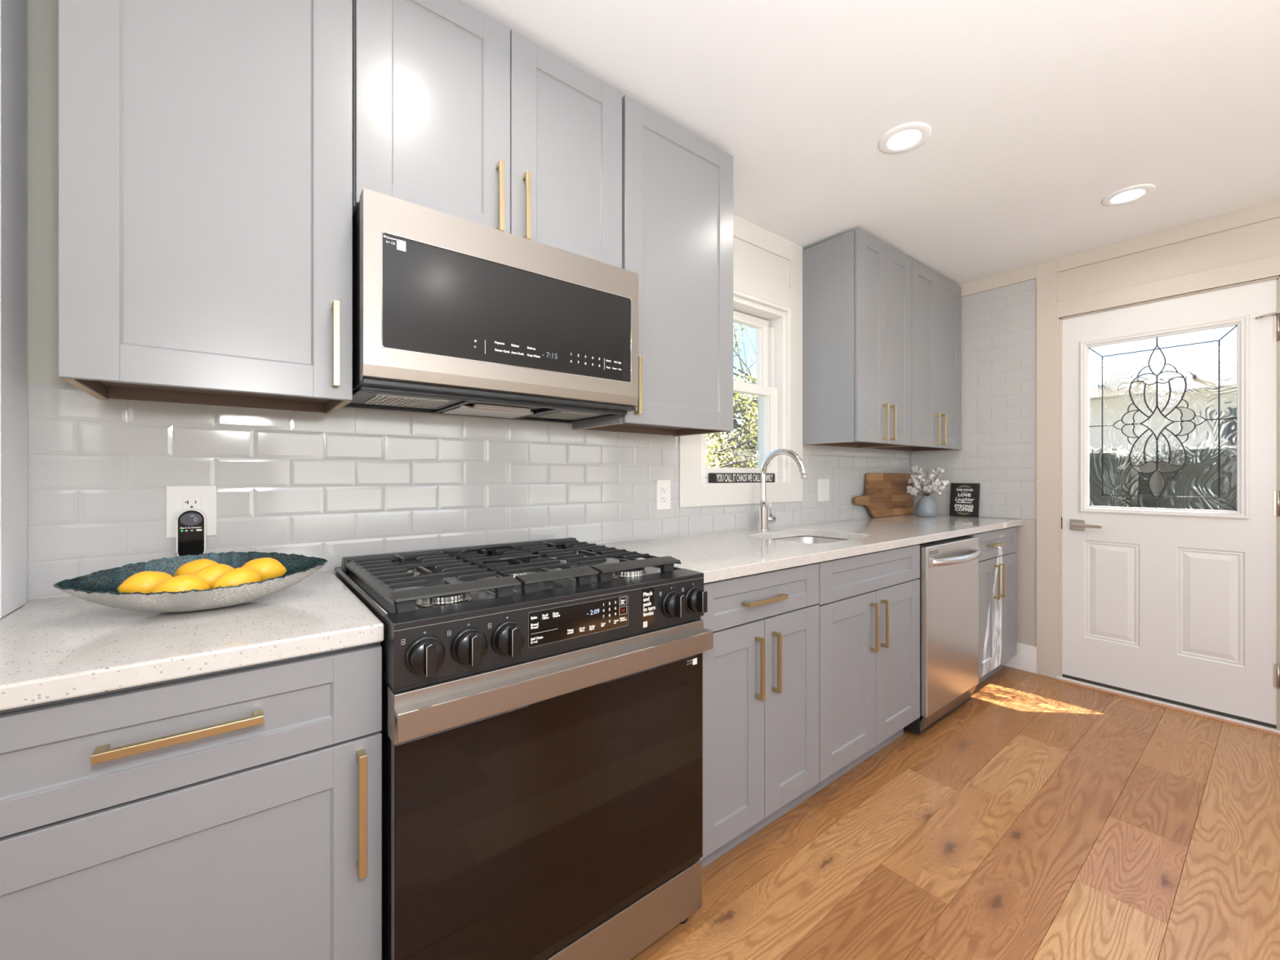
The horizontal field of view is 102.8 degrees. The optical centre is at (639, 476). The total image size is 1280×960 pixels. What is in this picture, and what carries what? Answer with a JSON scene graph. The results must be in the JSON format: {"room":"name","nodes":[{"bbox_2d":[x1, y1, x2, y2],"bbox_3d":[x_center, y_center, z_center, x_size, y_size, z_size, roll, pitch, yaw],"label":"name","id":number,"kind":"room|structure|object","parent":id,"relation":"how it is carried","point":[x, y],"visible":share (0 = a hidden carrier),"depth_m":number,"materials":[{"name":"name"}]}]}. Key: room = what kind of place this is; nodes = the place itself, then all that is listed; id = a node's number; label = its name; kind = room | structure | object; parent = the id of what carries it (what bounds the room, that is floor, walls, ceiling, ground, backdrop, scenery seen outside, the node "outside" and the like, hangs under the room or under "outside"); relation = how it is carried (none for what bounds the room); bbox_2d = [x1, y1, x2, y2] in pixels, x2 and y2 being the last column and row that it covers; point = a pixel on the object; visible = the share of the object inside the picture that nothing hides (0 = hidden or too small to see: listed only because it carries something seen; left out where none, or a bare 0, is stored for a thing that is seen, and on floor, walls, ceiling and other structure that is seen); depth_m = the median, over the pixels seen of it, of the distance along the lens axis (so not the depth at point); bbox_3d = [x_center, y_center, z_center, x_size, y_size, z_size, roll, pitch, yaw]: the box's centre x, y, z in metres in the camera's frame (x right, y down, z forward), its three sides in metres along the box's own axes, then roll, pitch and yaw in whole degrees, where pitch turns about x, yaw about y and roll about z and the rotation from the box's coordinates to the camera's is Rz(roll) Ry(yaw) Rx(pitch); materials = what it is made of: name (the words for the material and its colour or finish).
{"room":"kitchen","nodes":[
{"label":"kitchen","id":0,"kind":"room"},
{"bbox_2d":[27,0,910,599],"bbox_3d":[-0.910,-0.042,1.523,7.250,2.440,0.190,0,0,-38],"label":"wall","id":1,"kind":"structure","parent":0,"point":[348,482],"depth_m":1.39,"materials":[{"name":"white tile"}]},
{"bbox_2d":[165,485,217,537],"bbox_3d":[-1.098,0.086,1.252,0.094,0.126,0.012,0,0,-38],"label":"power outlet","id":2,"kind":"object","parent":1,"relation":"attached to","point":[179,499],"visible":0.55,"depth_m":1.25,"materials":[{"name":"white plastic"}]},
{"bbox_2d":[176,508,206,556],"bbox_3d":[-1.085,0.142,1.236,0.054,0.127,0.029,0,0,-38],"label":"detector","id":3,"kind":"object","parent":2,"relation":"attached to","point":[191,523],"visible":0.9,"depth_m":1.23,"materials":[{"name":"black plastic"}]},
{"bbox_2d":[182,497,200,511],"bbox_3d":[-1.095,0.086,1.248,0.034,0.068,0.004,0,0,-38],"label":"receptacle","id":4,"kind":"object","parent":2,"relation":"attached to","point":[187,502],"depth_m":1.25,"materials":[{"name":"white plastic"}]},
{"bbox_2d":[57,0,352,413],"bbox_3d":[-0.934,-0.708,1.154,0.458,1.068,0.359,0,0,-38],"label":"upper cabinet","id":5,"kind":"object","parent":1,"relation":"attached to","point":[205,147],"visible":1,"depth_m":1.03,"materials":[{"name":"grey paint"}]},
{"bbox_2d":[352,0,622,268],"bbox_3d":[-0.449,-0.938,1.535,0.766,0.608,0.359,0,0,-38],"label":"upper cabinet","id":6,"kind":"object","parent":1,"relation":"attached to","point":[458,113],"visible":0.78,"depth_m":1.37,"materials":[{"name":"grey paint"}]},
{"bbox_2d":[342,187,638,423],"bbox_3d":[-0.431,-0.413,1.516,0.765,0.437,0.408,0,0,-38],"label":"microwave","id":7,"kind":"object","parent":6,"relation":"attached to","point":[452,315],"visible":1,"depth_m":1.30,"materials":[{"name":"grey metal"}]},
{"bbox_2d":[572,94,733,436],"bbox_3d":[0.065,-0.708,1.939,0.527,1.068,0.359,0,0,-38],"label":"upper cabinet","id":8,"kind":"object","parent":1,"relation":"attached to","point":[677,185],"visible":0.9,"depth_m":1.82,"materials":[{"name":"grey paint"}]},
{"bbox_2d":[655,480,671,510],"bbox_3d":[0.101,0.080,2.193,0.079,0.128,0.012,0,0,-38],"label":"power outlet","id":9,"kind":"object","parent":1,"relation":"attached to","point":[663,500],"visible":1,"depth_m":2.19,"materials":[{"name":"white plastic"}]},
{"bbox_2d":[661,486,666,502],"bbox_3d":[0.103,0.080,2.190,0.034,0.068,0.004,0,0,-38],"label":"receptacle","id":10,"kind":"object","parent":9,"relation":"attached to","point":[664,489],"depth_m":2.19,"materials":[{"name":"white plastic"}]},
{"bbox_2d":[678,214,802,507],"bbox_3d":[0.531,-0.562,2.535,0.914,1.400,0.016,0,0,-38],"label":"trim","id":11,"kind":"structure","parent":1,"relation":"attached to","point":[767,266],"depth_m":2.61,"materials":[{"name":"white paint"}]},
{"bbox_2d":[701,289,790,483],"bbox_3d":[0.482,-0.430,2.614,0.674,0.936,0.196,0,0,-38],"label":"window","id":12,"kind":"structure","parent":1,"relation":"in","point":[771,322],"depth_m":2.75,"materials":[{"name":"white paint"}]},
{"bbox_2d":[708,472,774,483],"bbox_3d":[0.518,0.009,2.560,0.465,0.048,0.033,0,0,-38],"label":"wooden sign","id":13,"kind":"object","parent":12,"relation":"on","point":[713,477],"visible":0.92,"depth_m":2.51,"materials":[{"name":"black paint"}]},
{"bbox_2d":[817,479,829,501],"bbox_3d":[1.060,0.081,2.947,0.114,0.129,0.012,0,0,-38],"label":"light switch","id":14,"kind":"object","parent":1,"relation":"attached to","point":[823,495],"visible":1,"depth_m":2.94,"materials":[{"name":"white plastic"}]},
{"bbox_2d":[802,228,911,448],"bbox_3d":[1.231,-0.708,2.855,0.586,1.068,0.359,0,0,-38],"label":"upper cabinet","id":15,"kind":"object","parent":1,"relation":"attached to","point":[857,287],"visible":1,"depth_m":2.69,"materials":[{"name":"grey paint"}]},
{"bbox_2d":[866,259,961,451],"bbox_3d":[1.744,-0.708,3.259,0.714,1.068,0.359,0,0,-38],"label":"upper cabinet","id":16,"kind":"object","parent":1,"relation":"attached to","point":[936,300],"visible":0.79,"depth_m":3.12,"materials":[{"name":"grey paint"}]},
{"bbox_2d":[462,0,1279,285],"bbox_3d":[0.192,-1.312,0.100,7.225,0.100,3.790,0,0,-38],"label":"ceiling","id":17,"kind":"structure","parent":0,"point":[1037,112],"depth_m":1.74,"materials":[{"name":"white paint"}]},
{"bbox_2d":[878,121,931,154],"bbox_3d":[0.987,-1.258,1.908,0.176,0.007,0.176,0,0,-38],"label":"recessed light","id":18,"kind":"object","parent":17,"relation":"in","point":[903,138],"visible":1,"depth_m":1.90,"materials":[{"name":"white paint"}]},
{"bbox_2d":[888,129,921,148],"bbox_3d":[0.987,-1.258,1.908,0.111,0.001,0.111,0,0,-38],"label":"diffuser","id":19,"kind":"object","parent":18,"relation":"attached to","point":[900,139],"depth_m":1.91,"materials":[{"name":"white plastic"}]},
{"bbox_2d":[1101,183,1155,206],"bbox_3d":[2.191,-1.258,2.294,0.176,0.007,0.176,0,0,-38],"label":"recessed light","id":20,"kind":"object","parent":17,"relation":"in","point":[1130,194],"visible":1,"depth_m":2.28,"materials":[{"name":"white paint"}]},
{"bbox_2d":[1111,189,1145,202],"bbox_3d":[2.191,-1.258,2.294,0.111,0.001,0.111,0,0,-38],"label":"diffuser","id":21,"kind":"object","parent":20,"relation":"attached to","point":[1130,195],"depth_m":2.29,"materials":[{"name":"white plastic"}]},
{"bbox_2d":[630,665,1279,959],"bbox_3d":[0.207,1.208,0.020,7.150,0.060,3.555,0,0,-38],"label":"floor","id":22,"kind":"structure","parent":0,"point":[1042,817],"depth_m":1.62,"materials":[{"name":"brown wood"}]},
{"bbox_2d":[0,641,382,959],"bbox_3d":[-0.873,0.738,0.993,0.558,0.880,0.666,0,0,-38],"label":"base cabinet","id":23,"kind":"object","parent":22,"relation":"on","point":[236,813],"visible":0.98,"depth_m":0.77,"materials":[{"name":"grey paint"}]},
{"bbox_2d":[0,570,383,711],"bbox_3d":[-0.883,0.280,1.002,0.560,0.032,0.662,0,0,-38],"label":"countertop","id":24,"kind":"structure","parent":23,"relation":"on","point":[52,649],"depth_m":0.84,"materials":[{"name":"stone"}]},
{"bbox_2d":[53,551,327,612],"bbox_3d":[-0.875,0.215,1.034,0.421,0.095,0.233,0,0,-38],"label":"fruit bowl","id":25,"kind":"object","parent":24,"relation":"on","point":[100,587],"visible":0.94,"depth_m":0.99,"materials":[{"name":"rough speckled grey-white ceramic"},{"name":"blue-teal glaze"}]},
{"bbox_2d":[116,571,173,593],"bbox_3d":[-0.951,0.213,0.989,0.068,0.059,0.068,0,0,-11],"label":"lemon","id":26,"kind":"object","parent":25,"relation":"in","point":[144,582],"visible":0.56,"depth_m":0.97,"materials":[{"name":"yellow food"}]},
{"bbox_2d":[151,574,211,592],"bbox_3d":[-0.873,0.218,0.974,0.071,0.059,0.066,0,0,-9],"label":"lemon","id":27,"kind":"object","parent":25,"relation":"in","point":[184,582],"visible":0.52,"depth_m":0.96,"materials":[{"name":"yellow food"}]},
{"bbox_2d":[173,559,217,577],"bbox_3d":[-0.925,0.204,1.072,0.069,0.059,0.068,0,0,24],"label":"lemon","id":28,"kind":"object","parent":25,"relation":"in","point":[190,567],"visible":0.33,"depth_m":1.05,"materials":[{"name":"yellow food"}]},
{"bbox_2d":[192,563,234,589],"bbox_3d":[-0.871,0.209,1.043,0.067,0.059,0.069,0,0,-14],"label":"lemon","id":29,"kind":"object","parent":25,"relation":"in","point":[210,574],"visible":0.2,"depth_m":1.02,"materials":[{"name":"yellow food"}]},
{"bbox_2d":[213,567,262,588],"bbox_3d":[-0.807,0.214,1.028,0.067,0.059,0.069,0,0,-18],"label":"lemon","id":30,"kind":"object","parent":25,"relation":"in","point":[237,576],"visible":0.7,"depth_m":1.01,"materials":[{"name":"yellow food"}]},
{"bbox_2d":[241,557,286,580],"bbox_3d":[-0.826,0.208,1.119,0.068,0.059,0.069,0,0,18],"label":"lemon","id":31,"kind":"object","parent":25,"relation":"in","point":[267,567],"visible":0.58,"depth_m":1.10,"materials":[{"name":"yellow food"}]},
{"bbox_2d":[334,537,713,959],"bbox_3d":[-0.327,0.690,1.369,0.758,0.975,0.733,0,0,-38],"label":"gas range","id":32,"kind":"object","parent":22,"relation":"on","point":[542,731],"visible":0.99,"depth_m":1.08,"materials":[{"name":"black metal"}]},
{"bbox_2d":[334,549,684,622],"bbox_3d":[-0.362,0.263,1.414,0.756,0.020,0.620,0,0,-38],"label":"cooktop","id":33,"kind":"object","parent":32,"relation":"in","point":[378,605],"depth_m":1.20,"materials":[{"name":"black metal"}]},
{"bbox_2d":[700,563,818,868],"bbox_3d":[0.201,0.738,1.837,0.611,0.880,0.666,0,0,-38],"label":"base cabinet","id":34,"kind":"object","parent":22,"relation":"on","point":[761,671],"visible":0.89,"depth_m":1.58,"materials":[{"name":"grey paint"}]},
{"bbox_2d":[596,513,1022,582],"bbox_3d":[1.032,0.280,2.507,2.776,0.032,0.662,0,0,-38],"label":"countertop","id":35,"kind":"structure","parent":34,"relation":"on","point":[724,555],"depth_m":2.04,"materials":[{"name":"stone"}]},
{"bbox_2d":[756,448,808,531],"bbox_3d":[0.682,0.067,2.407,0.102,0.393,0.273,0,0,-38],"label":"faucet","id":36,"kind":"object","parent":35,"relation":"on","point":[763,518],"visible":1,"depth_m":2.46,"materials":[{"name":"silver metal"}]},
{"bbox_2d":[771,535,847,543],"bbox_3d":[0.756,0.389,2.274,0.522,0.184,0.404,0,0,-38],"label":"sink","id":37,"kind":"object","parent":35,"relation":"in","point":[801,539],"visible":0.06,"depth_m":2.51,"materials":[{"name":"silver metal"}]},
{"bbox_2d":[853,473,913,517],"bbox_3d":[1.609,0.122,3.345,0.767,0.282,0.034,0,0,-38],"label":"cutting board","id":38,"kind":"object","parent":35,"relation":"on","point":[886,495],"visible":0.93,"depth_m":3.34,"materials":[{"name":"brown wood"}]},
{"bbox_2d":[915,495,937,516],"bbox_3d":[1.875,0.196,3.343,0.130,0.136,0.130,0,0,-38],"label":"vase","id":39,"kind":"object","parent":35,"relation":"on","point":[926,506],"visible":1,"depth_m":3.30,"materials":[{"name":"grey ceramic"}]},
{"bbox_2d":[906,465,949,495],"bbox_3d":[1.867,0.061,3.334,0.099,0.266,0.267,0,0,-38],"label":"flower bouquet","id":40,"kind":"object","parent":39,"relation":"in","point":[913,491],"visible":0.97,"depth_m":3.33,"materials":[{"name":"white plant"}]},
{"bbox_2d":[949,483,980,517],"bbox_3d":[2.116,0.154,3.331,0.034,0.217,0.167,0,0,-38],"label":"coffee sign","id":41,"kind":"object","parent":35,"relation":"on","point":[964,497],"visible":1,"depth_m":3.32,"materials":[{"name":"black paint"}]},
{"bbox_2d":[801,544,919,801],"bbox_3d":[0.751,0.738,2.269,0.785,0.880,0.666,0,0,-38],"label":"base cabinet","id":42,"kind":"object","parent":22,"relation":"on","point":[868,603],"visible":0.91,"depth_m":1.98,"materials":[{"name":"grey paint"}]},
{"bbox_2d":[903,535,981,734],"bbox_3d":[1.328,0.734,2.673,0.605,0.848,0.708,0,0,-38],"label":"dishwasher","id":43,"kind":"object","parent":22,"relation":"on","point":[948,578],"visible":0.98,"depth_m":2.38,"materials":[{"name":"silver metal"}]},
{"bbox_2d":[967,526,1017,684],"bbox_3d":[1.816,0.738,3.106,0.686,0.880,0.666,0,0,-38],"label":"base cabinet","id":44,"kind":"object","parent":22,"relation":"on","point":[997,560],"visible":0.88,"depth_m":2.87,"materials":[{"name":"grey paint"}]},
{"bbox_2d":[910,217,1279,519],"bbox_3d":[3.003,-0.042,2.309,0.075,2.440,3.790,0,0,-38],"label":"wall","id":45,"kind":"structure","parent":0,"point":[997,452],"depth_m":3.15,"materials":[{"name":"white tile"}]},
{"bbox_2d":[1002,642,1036,673],"bbox_3d":[2.314,1.099,3.122,0.018,0.158,0.180,0,0,-38],"label":"baseboard","id":46,"kind":"structure","parent":45,"relation":"attached to","point":[1025,659],"depth_m":3.09,"materials":[{"name":"white paint"}]},
{"bbox_2d":[1007,518,1036,646],"bbox_3d":[2.319,0.642,3.126,0.006,0.756,0.180,0,0,-38],"label":"trim","id":47,"kind":"structure","parent":45,"relation":"attached to","point":[1026,551],"depth_m":3.09,"materials":[{"name":"beige paint"}]},
{"bbox_2d":[958,200,1279,730],"bbox_3d":[3.001,-0.042,2.250,0.016,2.440,3.500,0,0,-38],"label":"trim","id":48,"kind":"structure","parent":45,"relation":"attached to","point":[1049,309],"depth_m":2.98,"materials":[{"name":"beige paint"}]},
{"bbox_2d":[1055,676,1279,733],"bbox_3d":[2.699,1.172,2.665,0.062,0.012,0.829,0,0,-38],"label":"trim","id":49,"kind":"structure","parent":45,"relation":"attached to","point":[1060,677],"depth_m":2.60,"materials":[{"name":"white oak"}]},
{"bbox_2d":[1056,678,1279,735],"bbox_3d":[2.722,1.175,2.563,0.028,0.006,1.001,0,0,-38],"label":"trim","id":50,"kind":"structure","parent":45,"relation":"attached to","point":[1057,679],"depth_m":2.58,"materials":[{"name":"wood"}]},
{"bbox_2d":[1061,279,1279,728],"bbox_3d":[2.688,0.127,2.655,0.101,2.078,0.800,0,0,-38],"label":"door","id":51,"kind":"structure","parent":45,"relation":"in","point":[1175,604],"depth_m":2.61,"materials":[{"name":"white paint"}]},
{"bbox_3d":[-1.183,-0.042,0.832,0.120,2.440,0.940,0,0,-38],"label":"wall","id":52,"kind":"structure","parent":0,"visible":0},
{"bbox_2d":[0,0,27,618],"bbox_3d":[-1.242,-0.500,1.014,0.012,1.524,0.198,0,0,-38],"label":"trim","id":53,"kind":"structure","parent":52,"relation":"attached to","point":[13,13],"depth_m":0.99,"materials":[{"name":"white paint"}]},
{"label":"outside","id":54,"kind":"structure","parent":0,"visible":0},
{"bbox_3d":[7.676,1.878,14.509,90.000,0.200,90.000,0,0,-38],"label":"lawn","id":55,"kind":"structure","parent":54,"visible":0},
{"bbox_2d":[706,435,742,454],"bbox_3d":[-5.593,0.031,14.384,24.980,3.494,1.399,0,0,-38],"label":"hedge","id":56,"kind":"object","parent":55,"relation":"on","point":[739,437],"visible":0.02,"depth_m":21.11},
{"bbox_2d":[706,402,757,467],"bbox_3d":[0.965,0.234,7.150,3.946,3.102,1.802,0,0,7],"label":"tree","id":57,"kind":"object","parent":55,"relation":"on","point":[750,460],"visible":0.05,"depth_m":7.17,"materials":[{"name":"green plant"}]},
{"bbox_2d":[706,413,757,467],"bbox_3d":[2.219,-0.345,12.366,9.575,4.421,3.494,0,0,13],"label":"tree","id":58,"kind":"object","parent":55,"relation":"on","point":[734,420],"visible":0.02,"depth_m":12.27,"materials":[{"name":"green plant"}]},
{"bbox_2d":[720,323,756,452],"bbox_3d":[2.868,-1.867,15.595,5.975,7.296,2.748,0,0,11],"label":"tree","id":59,"kind":"object","parent":55,"relation":"on","point":[735,334],"visible":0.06,"depth_m":15.63,"materials":[{"name":"green plant"}]},
{"bbox_3d":[9.412,1.768,7.606,15.800,0.020,15.000,0,0,-38],"label":"driveway","id":60,"kind":"object","parent":55,"relation":"on","visible":0},
{"bbox_2d":[706,373,757,467],"bbox_3d":[1.736,-0.421,9.181,4.288,4.406,1.380,0,0,5],"label":"tree","id":61,"kind":"object","parent":60,"relation":"on","point":[752,399],"visible":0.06,"depth_m":9.08,"materials":[{"name":"green plant"}]},
{"bbox_2d":[1089,373,1236,454],"bbox_3d":[13.849,-0.172,8.676,6.500,3.900,12.000,0,0,-38],"label":"neighbor house","id":62,"kind":"structure","parent":60,"relation":"on","point":[1154,424],"depth_m":9.43,"materials":[{"name":"beige"}]},
{"bbox_2d":[1089,445,1236,511],"bbox_3d":[7.787,0.731,3.849,1.398,2.094,11.100,0,0,-38],"label":"fence","id":63,"kind":"object","parent":60,"relation":"on","point":[1155,477],"visible":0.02,"depth_m":5.69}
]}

